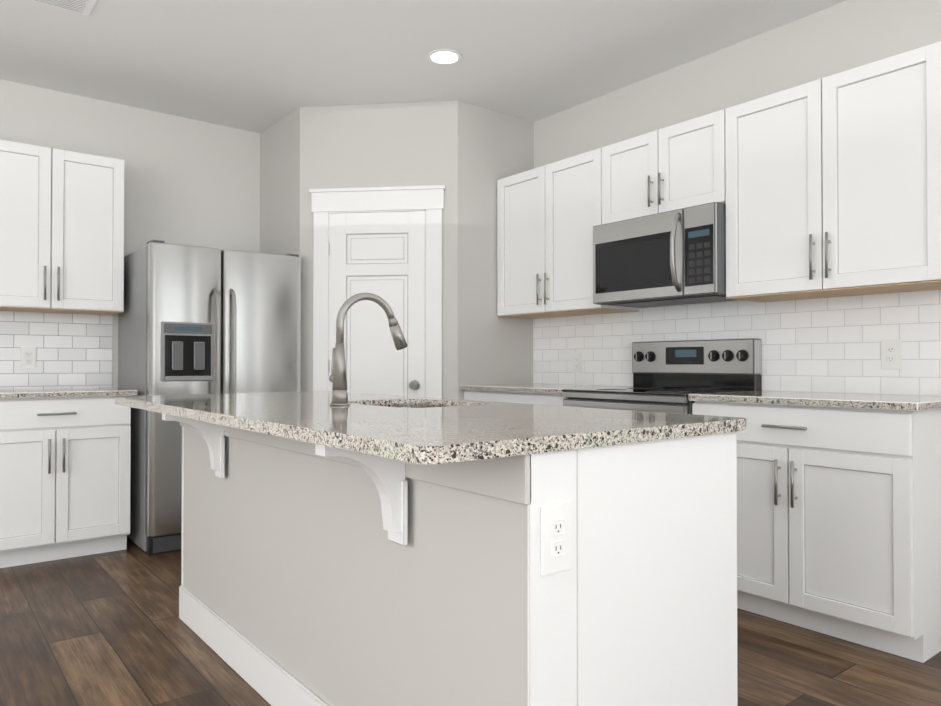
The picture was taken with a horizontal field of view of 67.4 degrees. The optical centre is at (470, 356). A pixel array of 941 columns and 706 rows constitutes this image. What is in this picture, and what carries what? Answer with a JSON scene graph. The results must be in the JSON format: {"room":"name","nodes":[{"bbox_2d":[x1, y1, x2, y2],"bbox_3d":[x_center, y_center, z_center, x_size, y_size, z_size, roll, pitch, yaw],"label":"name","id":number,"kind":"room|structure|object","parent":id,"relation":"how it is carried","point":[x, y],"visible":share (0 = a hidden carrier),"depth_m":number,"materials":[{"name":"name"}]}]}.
{"room":"kitchen","nodes":[
{"label":"kitchen","id":0,"kind":"room"},
{"bbox_2d":[0,79,259,388],"bbox_3d":[-3.016,-0.259,3.972,6.710,2.730,0.100,0,-1,-38],"label":"wall","id":1,"kind":"structure","parent":0,"point":[190,182],"depth_m":4.67,"materials":[{"name":"paint"}]},
{"bbox_2d":[0,311,112,388],"bbox_3d":[-3.294,-0.042,3.681,2.595,0.460,0.007,0,-1,-38],"label":"tile backsplash","id":2,"kind":"structure","parent":1,"relation":"attached to","point":[73,350],"depth_m":4.29,"materials":[{"name":"white tile"}]},
{"bbox_2d":[20,347,35,368],"bbox_3d":[-2.628,0.009,4.196,0.080,0.130,0.010,0,-1,-38],"label":"electrical outlet","id":3,"kind":"object","parent":2,"relation":"attached to","point":[28,358],"visible":1,"depth_m":4.19,"materials":[{"name":"white plastic"}]},
{"bbox_2d":[0,140,123,314],"bbox_3d":[-2.496,-0.724,4.101,0.819,0.912,0.334,0,-1,-38],"label":"upper cabinet","id":4,"kind":"object","parent":1,"relation":"attached to","point":[61,231],"visible":1,"depth_m":4.01,"materials":[{"name":"white wood"}]},
{"bbox_2d":[260,100,533,399],"bbox_3d":[-0.542,-0.248,4.971,1.390,2.730,1.400,0,-1,-38],"label":"wall","id":5,"kind":"structure","parent":0,"point":[468,155],"depth_m":4.55,"materials":[{"name":"paint"}]},
{"bbox_2d":[328,211,424,396],"bbox_3d":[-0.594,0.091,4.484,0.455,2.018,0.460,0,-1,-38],"label":"pantry door","id":6,"kind":"structure","parent":5,"relation":"in","point":[381,254],"depth_m":4.49,"materials":[{"name":"white wood"}]},
{"bbox_2d":[309,185,445,397],"bbox_3d":[-0.596,0.018,4.484,0.886,2.187,0.034,0,-1,7],"label":"door frame","id":7,"kind":"structure","parent":5,"relation":"attached to","point":[427,199],"depth_m":4.48,"materials":[{"name":"white wood"}]},
{"bbox_2d":[0,0,846,132],"bbox_3d":[-0.680,-1.696,1.034,6.710,0.080,7.630,0,-1,-38],"label":"ceiling","id":8,"kind":"structure","parent":0,"point":[258,66],"depth_m":3.73,"materials":[{"name":"paint"}]},
{"bbox_2d":[33,0,96,15],"bbox_3d":[-1.905,-1.626,3.170,0.380,0.011,0.200,0,-1,-38],"label":"ceiling vent","id":9,"kind":"object","parent":8,"relation":"in","point":[85,7],"visible":1,"depth_m":3.25,"materials":[{"name":"grey metal"}]},
{"bbox_2d":[427,49,461,64],"bbox_3d":[-0.141,-1.621,3.825,0.190,0.008,0.190,0,-1,-38],"label":"recessed light","id":10,"kind":"object","parent":8,"relation":"in","point":[444,56],"visible":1,"depth_m":3.81,"materials":[{"name":"white plastic"}]},
{"bbox_2d":[0,537,940,705],"bbox_3d":[-0.680,1.104,1.004,6.710,0.060,7.630,0,-1,-38],"label":"floor","id":11,"kind":"structure","parent":0,"point":[112,628],"depth_m":2.57,"materials":[{"name":"brown wood"}]},
{"bbox_2d":[0,391,135,567],"bbox_3d":[-2.417,0.664,3.970,0.800,0.886,0.614,0,-1,-38],"label":"base cabinet","id":12,"kind":"object","parent":11,"relation":"on","point":[65,464],"depth_m":3.78,"materials":[{"name":"white wood"}]},
{"bbox_2d":[118,239,300,555],"bbox_3d":[-1.632,0.233,4.450,0.910,1.758,0.819,0,-1,-38],"label":"refrigerator","id":13,"kind":"object","parent":11,"relation":"on","point":[197,320],"visible":0.6,"depth_m":4.08,"materials":[{"name":"grey metal"}]},
{"bbox_2d":[132,407,737,705],"bbox_3d":[-0.341,0.638,2.294,0.961,0.900,2.131,0,-1,-38],"label":"kitchen island","id":14,"kind":"object","parent":11,"relation":"on","point":[365,549],"depth_m":1.59,"materials":[{"name":"paint"}]},
{"bbox_2d":[115,391,746,466],"bbox_3d":[-0.385,0.173,2.312,0.973,0.030,2.240,0,-1,-38],"label":"island countertop","id":15,"kind":"structure","parent":14,"relation":"on","point":[443,433],"depth_m":1.63,"materials":[{"name":"grey stone"}]},
{"bbox_2d":[329,293,406,405],"bbox_3d":[-0.343,-0.026,2.358,0.287,0.370,0.093,0,-1,-38],"label":"faucet","id":16,"kind":"object","parent":15,"relation":"on","point":[337,378],"visible":1,"depth_m":2.27,"materials":[{"name":"silver metal"}]},
{"bbox_2d":[541,501,571,575],"bbox_3d":[0.164,0.343,1.331,0.080,0.130,0.010,0,-1,-38],"label":"outlet","id":17,"kind":"object","parent":14,"relation":"attached to","point":[556,537],"visible":1,"depth_m":1.33,"materials":[{"name":"white plastic"}]},
{"bbox_2d":[460,387,615,405],"bbox_3d":[0.469,0.660,4.295,0.614,0.900,0.898,0,-1,-38],"label":"base cabinet","id":18,"kind":"object","parent":11,"relation":"on","point":[527,395],"depth_m":4.03,"materials":[{"name":"white wood"}]},
{"bbox_2d":[562,338,761,413],"bbox_3d":[0.950,0.507,3.611,0.701,1.190,0.760,0,-1,-38],"label":"range","id":19,"kind":"object","parent":11,"relation":"on","point":[669,376],"visible":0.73,"depth_m":3.64,"materials":[{"name":"grey metal"}]},
{"bbox_2d":[688,395,940,662],"bbox_3d":[1.501,0.646,2.991,0.614,0.900,0.882,0,-1,-38],"label":"base cabinet","id":20,"kind":"object","parent":11,"relation":"on","point":[838,515],"depth_m":2.65,"materials":[{"name":"white wood"}]},
{"bbox_2d":[534,0,940,168],"bbox_3d":[1.943,-0.269,3.029,0.100,2.730,7.530,0,-1,-38],"label":"wall","id":21,"kind":"structure","parent":0,"point":[841,37],"depth_m":3.62,"materials":[{"name":"paint"}]},
{"bbox_2d":[497,148,638,318],"bbox_3d":[0.580,-0.714,4.395,0.334,0.899,0.902,0,-1,-38],"label":"upper cabinet","id":22,"kind":"object","parent":21,"relation":"attached to","point":[547,215],"depth_m":4.26,"materials":[{"name":"white wood"}]},
{"bbox_2d":[601,134,644,224],"bbox_3d":[0.998,-0.947,3.870,0.334,0.445,0.442,0,-1,-38],"label":"upper cabinet","id":23,"kind":"object","parent":21,"relation":"attached to","point":[623,162],"depth_m":3.83,"materials":[{"name":"white wood"}]},
{"bbox_2d":[645,109,724,215],"bbox_3d":[1.197,-0.950,3.618,0.334,0.445,0.441,0,-1,-38],"label":"upper cabinet","id":24,"kind":"object","parent":21,"relation":"attached to","point":[685,161],"depth_m":3.52,"materials":[{"name":"white wood"}]},
{"bbox_2d":[593,202,734,307],"bbox_3d":[1.042,-0.503,3.695,0.474,0.436,0.758,0,-1,-38],"label":"microwave","id":25,"kind":"object","parent":24,"relation":"attached to","point":[674,257],"visible":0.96,"depth_m":3.54,"materials":[{"name":"grey metal"}]},
{"bbox_2d":[533,290,940,395],"bbox_3d":[1.232,-0.245,3.841,0.007,0.980,2.574,0,-1,-38],"label":"tile backsplash","id":26,"kind":"structure","parent":21,"relation":"attached to","point":[829,345],"depth_m":3.42,"materials":[{"name":"white tile"}]},
{"bbox_2d":[572,353,581,372],"bbox_3d":[0.682,0.042,4.521,0.010,0.130,0.080,0,-1,-38],"label":"electrical outlet","id":27,"kind":"object","parent":26,"relation":"attached to","point":[576,362],"visible":1,"depth_m":4.52,"materials":[{"name":"white plastic"}]},
{"bbox_2d":[881,339,900,368],"bbox_3d":[1.829,-0.008,3.070,0.010,0.130,0.080,0,-1,-38],"label":"electrical outlet","id":28,"kind":"object","parent":26,"relation":"attached to","point":[890,353],"visible":1,"depth_m":3.07,"materials":[{"name":"white plastic"}]},
{"bbox_2d":[725,41,940,301],"bbox_3d":[1.615,-0.728,3.087,0.334,0.899,0.905,0,-1,-38],"label":"upper cabinet","id":29,"kind":"object","parent":21,"relation":"attached to","point":[827,187],"depth_m":2.94,"materials":[{"name":"white wood"}]}
]}

